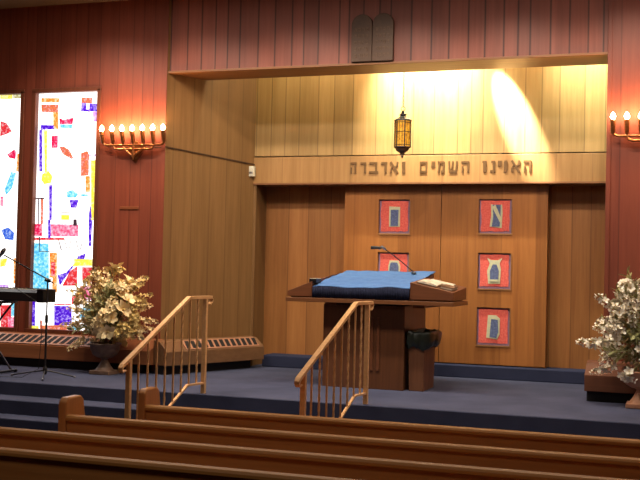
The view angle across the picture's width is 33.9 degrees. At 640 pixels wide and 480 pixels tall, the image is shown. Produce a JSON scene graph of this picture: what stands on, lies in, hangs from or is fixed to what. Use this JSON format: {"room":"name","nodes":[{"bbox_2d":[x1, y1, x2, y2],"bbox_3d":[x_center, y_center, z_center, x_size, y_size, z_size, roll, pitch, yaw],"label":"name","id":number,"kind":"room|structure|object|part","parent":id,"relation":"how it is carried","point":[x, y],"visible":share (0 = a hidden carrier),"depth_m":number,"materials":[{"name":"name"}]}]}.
{"room":"house of worship","nodes":[
{"label":"house of worship","id":0,"kind":"room"},
{"bbox_2d":[0,413,57,430],"bbox_3d":[-0.445,2.238,10.781,14.200,0.420,0.300,1,-2,19],"label":"step","id":1,"kind":"structure","parent":0,"point":[6,420],"depth_m":11.62,"materials":[{"name":"blue carpet"}]},
{"bbox_2d":[0,0,122,8],"bbox_3d":[-1.816,-3.524,6.568,14.200,0.100,15.000,1,-2,19],"label":"ceiling","id":2,"kind":"structure","parent":0,"point":[4,4],"depth_m":14.60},
{"bbox_2d":[0,394,135,418],"bbox_3d":[-0.332,2.169,11.104,14.200,0.580,0.380,1,-2,19],"label":"step","id":3,"kind":"structure","parent":0,"point":[9,404],"depth_m":11.89,"materials":[{"name":"blue carpet"}]},
{"bbox_2d":[160,0,256,339],"bbox_3d":[-1.552,-1.012,14.703,1.620,5.600,0.215,3,-2,-42],"label":"wall","id":4,"kind":"structure","parent":0,"point":[208,222],"depth_m":14.62,"materials":[{"name":"brown wood"}]},
{"bbox_2d":[165,146,254,164],"bbox_3d":[-1.509,-1.172,14.651,0.012,0.118,1.606,0,-2,45],"label":"trim","id":5,"kind":"structure","parent":4,"relation":"attached to","point":[165,146],"depth_m":14.64,"materials":[{"name":"brown wood"}]},
{"bbox_2d":[249,166,254,176],"bbox_3d":[-0.982,-0.991,15.175,0.080,0.150,0.080,1,-2,19],"label":"wall sensor","id":6,"kind":"object","parent":4,"relation":"attached to","point":[251,168],"visible":1,"depth_m":15.14,"materials":[{"name":"white plastic"}]},
{"bbox_2d":[250,185,266,365],"bbox_3d":[-0.917,0.509,15.453,0.120,2.630,0.550,1,-2,19],"label":"wall","id":7,"kind":"structure","parent":0,"point":[260,192],"depth_m":15.32,"materials":[{"name":"brown wood"}]},
{"bbox_2d":[0,0,639,370],"bbox_3d":[0.529,-0.712,13.492,14.200,5.030,0.600,1,-2,19],"label":"wall","id":8,"kind":"structure","parent":0,"point":[115,46],"depth_m":13.94,"materials":[{"name":"red wood"}]},
{"bbox_2d":[0,89,24,331],"bbox_3d":[-4.730,-0.424,15.017,1.130,3.425,0.155,1,-2,19],"label":"window","id":9,"kind":"structure","parent":8,"relation":"in","point":[12,102],"depth_m":14.93,"materials":[{"name":"multicoloured glass"}]},
{"bbox_2d":[24,86,101,335],"bbox_3d":[-3.553,-0.408,14.612,1.110,3.425,0.155,1,-2,19],"label":"window","id":10,"kind":"structure","parent":8,"relation":"in","point":[65,122],"depth_m":14.65,"materials":[{"name":"multicoloured glass"}]},
{"bbox_2d":[120,206,138,209],"bbox_3d":[-2.585,-0.434,14.229,0.280,0.040,0.012,1,-2,19],"label":"wall plaque","id":11,"kind":"object","parent":8,"relation":"attached to","point":[121,207],"visible":1,"depth_m":14.22,"materials":[{"name":"brown wood"}]},
{"bbox_2d":[99,124,165,161],"bbox_3d":[-2.514,-1.303,14.152,0.992,0.503,0.169,1,-2,19],"label":"sconce","id":12,"kind":"object","parent":8,"relation":"attached to","point":[135,149],"visible":1,"depth_m":14.13,"materials":[{"name":"gold metal"}]},
{"bbox_3d":[-2.511,-1.199,14.167,0.052,0.240,0.091,1,-2,19],"label":"stem","id":13,"kind":"part","parent":12,"relation":"part of","materials":[{"name":"gold metal"}]},
{"bbox_3d":[-2.517,-1.219,14.149,0.341,0.222,0.033,1,-2,19],"label":"arm","id":14,"kind":"part","parent":12,"relation":"part of","materials":[{"name":"gold metal"}]},
{"bbox_3d":[-2.515,-1.270,14.151,0.649,0.123,0.033,1,-2,19],"label":"arm","id":15,"kind":"part","parent":12,"relation":"part of","materials":[{"name":"gold metal"}]},
{"bbox_3d":[-2.515,-1.305,14.152,0.945,0.083,0.033,1,-2,19],"label":"arm","id":16,"kind":"part","parent":12,"relation":"part of","materials":[{"name":"gold metal"}]},
{"bbox_3d":[-2.493,-1.198,14.220,0.257,0.297,0.020,1,-2,19],"label":"wall plate","id":17,"kind":"part","parent":12,"relation":"part of","materials":[{"name":"gold metal"}]},
{"bbox_2d":[156,0,169,338],"bbox_3d":[-2.111,-0.757,14.088,0.060,5.030,0.032,1,-2,19],"label":"trim","id":18,"kind":"structure","parent":8,"relation":"attached to","point":[166,28],"depth_m":14.08,"materials":[{"name":"red wood"}]},
{"bbox_2d":[351,13,394,62],"bbox_3d":[0.661,-2.540,13.189,0.546,0.602,0.068,1,-2,19],"label":"tablet","id":19,"kind":"object","parent":8,"relation":"attached to","point":[371,41],"visible":1,"depth_m":13.16,"materials":[{"name":"grey stone"}]},
{"bbox_2d":[168,52,607,79],"bbox_3d":[0.753,-2.208,13.470,5.720,0.030,0.595,1,-2,19],"label":"trim","id":20,"kind":"structure","parent":8,"relation":"attached to","point":[597,58],"depth_m":13.30,"materials":[{"name":"brown wood"}]},
{"bbox_2d":[603,0,612,360],"bbox_3d":[3.349,-0.682,12.208,0.050,5.030,0.032,1,-2,19],"label":"trim","id":21,"kind":"structure","parent":8,"relation":"attached to","point":[610,9],"depth_m":12.20,"materials":[{"name":"red wood"}]},
{"bbox_2d":[610,112,639,141],"bbox_3d":[3.820,-1.217,11.972,0.992,0.503,0.169,1,-2,19],"label":"sconce","id":22,"kind":"object","parent":8,"relation":"attached to","point":[627,135],"visible":1,"depth_m":12.04,"materials":[{"name":"gold metal"}]},
{"bbox_3d":[3.372,-1.429,12.080,0.064,0.093,0.064,1,-2,19],"label":"bulb","id":23,"kind":"part","parent":22,"relation":"part of","materials":[{"name":"white glass"}]},
{"bbox_3d":[3.820,-1.218,11.971,0.945,0.083,0.033,1,-2,19],"label":"arm","id":24,"kind":"part","parent":22,"relation":"part of","materials":[{"name":"gold metal"}]},
{"bbox_3d":[3.517,-1.427,12.030,0.064,0.093,0.064,1,-2,19],"label":"bulb","id":25,"kind":"part","parent":22,"relation":"part of","materials":[{"name":"white glass"}]},
{"bbox_3d":[3.819,-1.183,11.970,0.649,0.123,0.033,1,-2,19],"label":"arm","id":26,"kind":"part","parent":22,"relation":"part of","materials":[{"name":"gold metal"}]},
{"bbox_2d":[0,364,639,438],"bbox_3d":[0.373,2.162,13.153,14.200,0.740,3.950,1,-2,19],"label":"floor","id":27,"kind":"structure","parent":0,"point":[544,407],"depth_m":11.74,"materials":[{"name":"blue carpet"}]},
{"bbox_2d":[0,301,17,372],"bbox_3d":[-4.326,1.226,13.447,0.788,0.926,0.430,1,-2,19],"label":"keyboard stand","id":28,"kind":"object","parent":27,"relation":"on","point":[1,302],"visible":0.94,"depth_m":13.44,"materials":[{"name":"metal"}]},
{"bbox_2d":[0,287,55,302],"bbox_3d":[-4.039,0.689,13.362,1.384,0.171,0.288,1,-2,19],"label":"electronic keyboard","id":29,"kind":"object","parent":28,"relation":"on","point":[6,293],"visible":1,"depth_m":13.14,"materials":[{"name":"black plastic"}]},
{"bbox_2d":[4,255,75,380],"bbox_3d":[-3.515,0.941,12.926,0.931,1.508,0.488,1,-2,19],"label":"microphone stand","id":30,"kind":"object","parent":27,"relation":"on","point":[47,280],"visible":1,"depth_m":12.89,"materials":[{"name":"black metal"}]},
{"bbox_2d":[0,248,41,377],"bbox_3d":[-3.896,0.889,12.985,1.004,1.589,0.181,1,-2,19],"label":"microphone","id":31,"kind":"object","parent":30,"relation":"attached to","point":[3,250],"visible":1,"depth_m":12.91,"materials":[{"name":"metal"}]},
{"bbox_2d":[0,248,5,255],"bbox_3d":[-3.955,0.147,13.098,0.088,0.104,0.054,1,-2,19],"label":"grille","id":32,"kind":"object","parent":31,"relation":"attached to","point":[3,250],"depth_m":13.08,"materials":[{"name":"metal"}]},
{"bbox_2d":[0,331,162,372],"bbox_3d":[-4.252,1.502,14.517,4.450,0.439,0.360,1,-2,19],"label":"radiator cover","id":33,"kind":"object","parent":27,"relation":"on","point":[18,348],"visible":0.82,"depth_m":14.14,"materials":[{"name":"brown wood"}]},
{"bbox_2d":[0,332,98,346],"bbox_3d":[-4.612,1.345,14.585,3.520,0.123,0.227,1,-2,19],"label":"grille","id":34,"kind":"object","parent":33,"relation":"attached to","point":[6,339],"depth_m":14.28,"materials":[{"name":"wood"}]},
{"bbox_2d":[89,342,121,374],"bbox_3d":[-2.783,1.530,13.577,0.420,0.400,0.420,1,-2,19],"label":"pedestal urn","id":35,"kind":"object","parent":27,"relation":"on","point":[100,350],"visible":0.92,"depth_m":13.46,"materials":[{"name":"brown ceramic"}]},
{"bbox_2d":[89,342,121,358],"bbox_3d":[-2.780,1.430,13.580,0.420,0.200,0.420,1,-2,19],"label":"bowl","id":36,"kind":"object","parent":35,"relation":"on","point":[100,350],"depth_m":13.44,"materials":[{"name":"brown ceramic"}]},
{"bbox_2d":[60,262,158,351],"bbox_3d":[-2.734,0.875,13.593,1.341,1.182,0.736,1,-2,15],"label":"flower arrangement","id":37,"kind":"object","parent":35,"relation":"in","point":[103,321],"visible":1,"depth_m":13.47,"materials":[{"name":"beige plant"}]},
{"bbox_2d":[153,336,263,374],"bbox_3d":[-1.485,1.560,14.305,0.270,0.439,1.809,0,-2,41],"label":"radiator cover","id":38,"kind":"object","parent":27,"relation":"on","point":[234,352],"visible":0.92,"depth_m":14.23,"materials":[{"name":"brown wood"}]},
{"bbox_2d":[180,337,258,349],"bbox_3d":[-1.353,1.414,14.370,0.137,0.123,1.370,0,-2,41],"label":"grille","id":39,"kind":"object","parent":38,"relation":"attached to","point":[213,343],"depth_m":14.43,"materials":[{"name":"wood"}]},
{"bbox_2d":[286,273,467,390],"bbox_3d":[0.771,1.103,13.053,2.070,1.389,1.350,1,-2,19],"label":"table","id":40,"kind":"object","parent":27,"relation":"on","point":[390,320],"visible":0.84,"depth_m":12.55,"materials":[{"name":"brown wood"}]},
{"bbox_2d":[309,278,320,282],"bbox_3d":[-0.057,0.493,12.804,0.090,0.056,0.200,1,-2,19],"label":"box","id":41,"kind":"object","parent":40,"relation":"on","point":[315,280],"visible":1,"depth_m":12.72,"materials":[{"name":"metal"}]},
{"bbox_2d":[312,270,435,299],"bbox_3d":[0.698,0.545,13.115,1.206,0.346,1.379,1,-2,19],"label":"table cloth","id":42,"kind":"object","parent":40,"relation":"on","point":[391,285],"visible":0.96,"depth_m":12.64,"materials":[{"name":"blue fabric"}]},
{"bbox_2d":[371,246,415,273],"bbox_3d":[0.939,0.247,13.218,0.683,0.347,0.113,2,-2,-29],"label":"desk microphone","id":43,"kind":"object","parent":42,"relation":"on","point":[372,247],"visible":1,"depth_m":13.13,"materials":[{"name":"black plastic"}]},
{"bbox_2d":[417,279,441,286],"bbox_3d":[1.301,0.512,12.463,0.246,0.090,0.343,1,-2,17],"label":"book","id":44,"kind":"object","parent":40,"relation":"on","point":[424,281],"visible":0.98,"depth_m":12.35,"materials":[{"name":"paper"}]},
{"bbox_2d":[430,279,455,285],"bbox_3d":[1.485,0.520,12.749,0.300,0.090,0.260,1,-2,13],"label":"paper stack","id":45,"kind":"object","parent":40,"relation":"on","point":[441,282],"visible":0.71,"depth_m":12.75,"materials":[{"name":"white paper"}]},
{"bbox_2d":[440,284,457,290],"bbox_3d":[1.516,0.559,12.345,0.153,0.076,0.244,1,-2,23],"label":"book","id":46,"kind":"object","parent":40,"relation":"on","point":[446,286],"visible":1,"depth_m":12.27,"materials":[{"name":"paper"}]},
{"bbox_2d":[406,328,441,391],"bbox_3d":[1.256,1.438,12.674,0.357,0.720,0.673,1,-2,19],"label":"waste bin","id":47,"kind":"object","parent":27,"relation":"on","point":[421,346],"visible":0.98,"depth_m":12.43,"materials":[{"name":"brown wood"}]},
{"bbox_2d":[584,360,639,402],"bbox_3d":[4.999,1.628,11.301,4.160,0.439,0.420,1,-2,19],"label":"radiator cover","id":48,"kind":"object","parent":27,"relation":"on","point":[607,387],"visible":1,"depth_m":11.75,"materials":[{"name":"brown wood"}]},
{"bbox_2d":[620,369,639,408],"bbox_3d":[3.469,1.614,11.372,0.420,0.400,0.420,1,-2,19],"label":"pedestal urn","id":49,"kind":"object","parent":27,"relation":"on","point":[634,403],"visible":0.8,"depth_m":11.27,"materials":[{"name":"ceramic"}]},
{"bbox_2d":[575,266,639,382],"bbox_3d":[3.532,0.913,11.345,1.500,1.270,0.868,1,-2,15],"label":"flower arrangement","id":50,"kind":"object","parent":49,"relation":"in","point":[624,311],"visible":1,"depth_m":11.34,"materials":[{"name":"white plant"}]},
{"bbox_2d":[620,369,639,388],"bbox_3d":[3.472,1.514,11.375,0.420,0.200,0.420,1,-2,19],"label":"flower vase","id":51,"kind":"object","parent":49,"relation":"on","point":[636,374],"depth_m":11.24,"materials":[{"name":"ceramic"}]},
{"bbox_2d":[255,64,607,157],"bbox_3d":[1.710,-2.454,14.658,5.490,2.570,0.545,1,-2,19],"label":"wall","id":52,"kind":"structure","parent":0,"point":[554,109],"depth_m":14.37,"materials":[{"name":"brown wood"}]},
{"bbox_2d":[253,153,605,182],"bbox_3d":[1.688,-0.966,14.605,5.460,0.372,0.560,1,-2,19],"label":"wooden beam","id":53,"kind":"structure","parent":52,"relation":"attached to","point":[552,167],"depth_m":14.35,"materials":[{"name":"brown wood"}]},
{"bbox_2d":[350,160,530,173],"bbox_3d":[1.613,-0.996,14.329,2.508,0.174,0.012,1,-2,19],"label":"hebrew inscription","id":54,"kind":"object","parent":53,"relation":"attached to","point":[505,161],"visible":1,"depth_m":14.30,"materials":[{"name":"metal"}]},
{"bbox_2d":[263,186,605,368],"bbox_3d":[1.716,0.559,14.763,5.510,2.615,0.140,1,-2,19],"label":"wall","id":55,"kind":"structure","parent":0,"point":[305,225],"depth_m":15.22,"materials":[{"name":"brown wood"}]},
{"bbox_2d":[262,353,584,383],"bbox_3d":[1.712,1.775,14.431,5.250,0.165,0.410,1,-2,19],"label":"trim","id":56,"kind":"structure","parent":55,"relation":"attached to","point":[549,374],"depth_m":14.06,"materials":[{"name":"blue carpet"}]},
{"bbox_2d":[253,181,605,186],"bbox_3d":[1.681,-0.768,14.595,5.460,0.025,0.570,1,-2,19],"label":"trim","id":57,"kind":"structure","parent":55,"relation":"attached to","point":[561,183],"depth_m":14.36,"materials":[{"name":"brown wood"}]},
{"bbox_2d":[343,185,549,367],"bbox_3d":[1.710,0.469,14.543,2.840,2.449,0.237,1,-2,19],"label":"doors","id":58,"kind":"structure","parent":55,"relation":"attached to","point":[444,237],"depth_m":14.31,"materials":[{"name":"brown wood"}]},
{"bbox_3d":[1.029,0.411,14.698,0.438,0.463,0.036,1,-2,19],"label":"embroidered panel","id":59,"kind":"part","parent":58,"relation":"part of","materials":[{"name":"red fabric"}]},
{"bbox_3d":[1.046,-0.326,14.718,0.438,0.468,0.036,1,-2,19],"label":"embroidered panel","id":60,"kind":"part","parent":58,"relation":"part of","materials":[{"name":"red fabric"}]},
{"bbox_3d":[1.041,-0.321,14.692,0.466,0.493,0.032,1,-2,19],"label":"recess trim","id":61,"kind":"part","parent":58,"relation":"part of","materials":[{"name":"red fabric"}]},
{"bbox_3d":[2.340,1.179,14.193,0.466,0.528,0.032,1,-2,19],"label":"recess trim","id":62,"kind":"part","parent":58,"relation":"part of","materials":[{"name":"red fabric"}]},
{"bbox_3d":[2.345,1.173,14.219,0.438,0.503,0.036,1,-2,19],"label":"embroidered panel","id":63,"kind":"part","parent":58,"relation":"part of","materials":[{"name":"red fabric"}]},
{"bbox_3d":[2.364,0.421,14.236,0.433,0.478,0.040,1,-2,19],"label":"embroidered panel","id":64,"kind":"part","parent":58,"relation":"part of","materials":[{"name":"red fabric"}]},
{"bbox_3d":[2.360,0.427,14.212,0.461,0.503,0.032,1,-2,19],"label":"recess trim","id":65,"kind":"part","parent":58,"relation":"part of","materials":[{"name":"red fabric"}]},
{"bbox_3d":[2.381,-0.318,14.257,0.433,0.458,0.040,1,-2,19],"label":"embroidered panel","id":66,"kind":"part","parent":58,"relation":"part of","materials":[{"name":"red fabric"}]},
{"bbox_3d":[2.377,-0.312,14.233,0.461,0.483,0.032,1,-2,19],"label":"recess trim","id":67,"kind":"part","parent":58,"relation":"part of","materials":[{"name":"red fabric"}]},
{"bbox_3d":[2.393,-0.353,14.236,0.125,0.251,0.005,1,-2,19],"label":"sash","id":68,"kind":"part","parent":58,"relation":"part of","materials":[{"name":"blue fabric"}]},
{"bbox_3d":[1.193,-3.759,14.377,6.600,0.100,1.700,1,-2,19],"label":"ceiling","id":69,"kind":"structure","parent":0,"visible":0},
{"bbox_2d":[394,72,411,157],"bbox_3d":[1.105,-2.398,13.777,0.240,2.663,0.208,1,-2,19],"label":"hanging lantern","id":70,"kind":"object","parent":69,"relation":"hanging from","point":[402,124],"visible":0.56,"depth_m":13.68,"materials":[{"name":"brown metal"}]},
{"bbox_3d":[1.081,-1.390,13.749,0.204,0.334,0.177,1,-2,19],"label":"glass","id":71,"kind":"part","parent":70,"relation":"part of","materials":[{"name":"brown"}]},
{"bbox_3d":[1.087,-1.625,13.756,0.240,0.140,0.208,1,-2,19],"label":"crown","id":72,"kind":"part","parent":70,"relation":"part of","materials":[{"name":"metal"}]},
{"bbox_3d":[1.113,-2.731,13.786,0.018,1.996,0.018,2,-2,-26],"label":"chain","id":73,"kind":"part","parent":70,"relation":"part of","materials":[{"name":"brown metal"}]},
{"bbox_3d":[-2.493,2.187,4.826,14.200,0.100,11.650,1,-2,19],"label":"floor","id":74,"kind":"structure","parent":0,"visible":0},
{"bbox_2d":[118,296,212,418],"bbox_3d":[-1.576,1.459,10.935,0.050,1.732,2.025,1,-2,19],"label":"stair railing","id":75,"kind":"object","parent":74,"relation":"on","point":[127,361],"visible":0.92,"depth_m":11.02,"materials":[{"name":"brown wood"}]},
{"bbox_3d":[-1.857,1.726,10.131,0.048,1.141,0.048,1,-2,19],"label":"post","id":76,"kind":"part","parent":75,"relation":"part of","materials":[{"name":"brown wood"}]},
{"bbox_3d":[-1.564,0.947,10.949,0.050,0.708,2.025,1,-2,19],"label":"handrail","id":77,"kind":"part","parent":75,"relation":"part of","materials":[{"name":"brown wood"}]},
{"bbox_3d":[-1.584,1.838,10.927,0.030,0.587,1.690,1,-2,19],"label":"rail","id":78,"kind":"part","parent":75,"relation":"part of","materials":[{"name":"brown wood"}]},
{"bbox_3d":[-1.294,1.184,11.745,0.048,1.060,0.048,1,-2,19],"label":"post","id":79,"kind":"part","parent":75,"relation":"part of","materials":[{"name":"brown wood"}]},
{"bbox_2d":[0,447,357,479],"bbox_3d":[0.086,1.751,6.387,6.600,0.975,0.574,1,-2,19],"label":"pew","id":80,"kind":"object","parent":74,"relation":"on","point":[15,464],"visible":1,"depth_m":6.61,"materials":[{"name":"brown wood"}]},
{"bbox_3d":[0.007,1.816,6.162,6.450,0.790,0.035,1,-2,19],"label":"panel","id":81,"kind":"part","parent":80,"relation":"part of","materials":[{"name":"brown wood"}]},
{"bbox_2d":[0,427,632,479],"bbox_3d":[0.414,1.777,7.035,6.400,0.975,0.574,1,-2,19],"label":"pew","id":82,"kind":"object","parent":74,"relation":"on","point":[283,461],"visible":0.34,"depth_m":7.04,"materials":[{"name":"brown wood"}]},
{"bbox_2d":[294,301,373,417],"bbox_3d":[0.167,1.479,10.193,0.050,1.732,2.295,1,-2,19],"label":"stair railing","id":83,"kind":"object","parent":74,"relation":"on","point":[300,381],"visible":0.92,"depth_m":10.30,"materials":[{"name":"brown wood"}]},
{"bbox_3d":[-0.157,1.746,9.260,0.048,1.132,0.048,1,-2,19],"label":"post","id":84,"kind":"part","parent":83,"relation":"part of","materials":[{"name":"brown wood"}]},
{"bbox_3d":[0.159,1.862,10.184,0.030,0.595,1.960,1,-2,19],"label":"rail","id":85,"kind":"part","parent":83,"relation":"part of","materials":[{"name":"brown wood"}]},
{"bbox_3d":[0.493,1.208,11.130,0.048,1.060,0.048,1,-2,19],"label":"post","id":86,"kind":"part","parent":83,"relation":"part of","materials":[{"name":"brown wood"}]},
{"bbox_2d":[58,395,639,479],"bbox_3d":[0.832,1.805,7.726,6.060,0.975,0.574,1,-2,19],"label":"pew","id":87,"kind":"object","parent":74,"relation":"on","point":[72,418],"visible":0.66,"depth_m":7.67,"materials":[{"name":"brown wood"}]},
{"bbox_3d":[-1.997,1.767,8.702,0.075,0.975,0.570,1,-2,19],"label":"panel","id":88,"kind":"part","parent":87,"relation":"part of","materials":[{"name":"brown wood"}]},
{"bbox_3d":[0.760,1.466,7.506,5.910,0.048,0.088,1,-2,19],"label":"rail","id":89,"kind":"part","parent":87,"relation":"part of","materials":[{"name":"brown wood"}]},
{"bbox_3d":[0.753,1.870,7.502,5.910,0.790,0.035,1,-2,19],"label":"panel","id":90,"kind":"part","parent":87,"relation":"part of","materials":[{"name":"brown wood"}]},
{"bbox_2d":[138,387,639,457],"bbox_3d":[1.227,1.835,8.478,5.800,0.975,0.574,1,-2,19],"label":"pew","id":91,"kind":"object","parent":74,"relation":"on","point":[149,407],"visible":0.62,"depth_m":8.44,"materials":[{"name":"brown wood"}]},
{"bbox_3d":[-1.478,1.798,9.411,0.075,0.975,0.570,1,-2,19],"label":"panel","id":92,"kind":"part","parent":91,"relation":"part of","materials":[{"name":"brown wood"}]},
{"bbox_3d":[1.156,1.496,8.257,5.650,0.048,0.088,1,-2,19],"label":"rail","id":93,"kind":"part","parent":91,"relation":"part of","materials":[{"name":"brown wood"}]},
{"bbox_3d":[1.149,1.900,8.253,5.650,0.790,0.035,1,-2,19],"label":"panel","id":94,"kind":"part","parent":91,"relation":"part of","materials":[{"name":"brown wood"}]}
]}

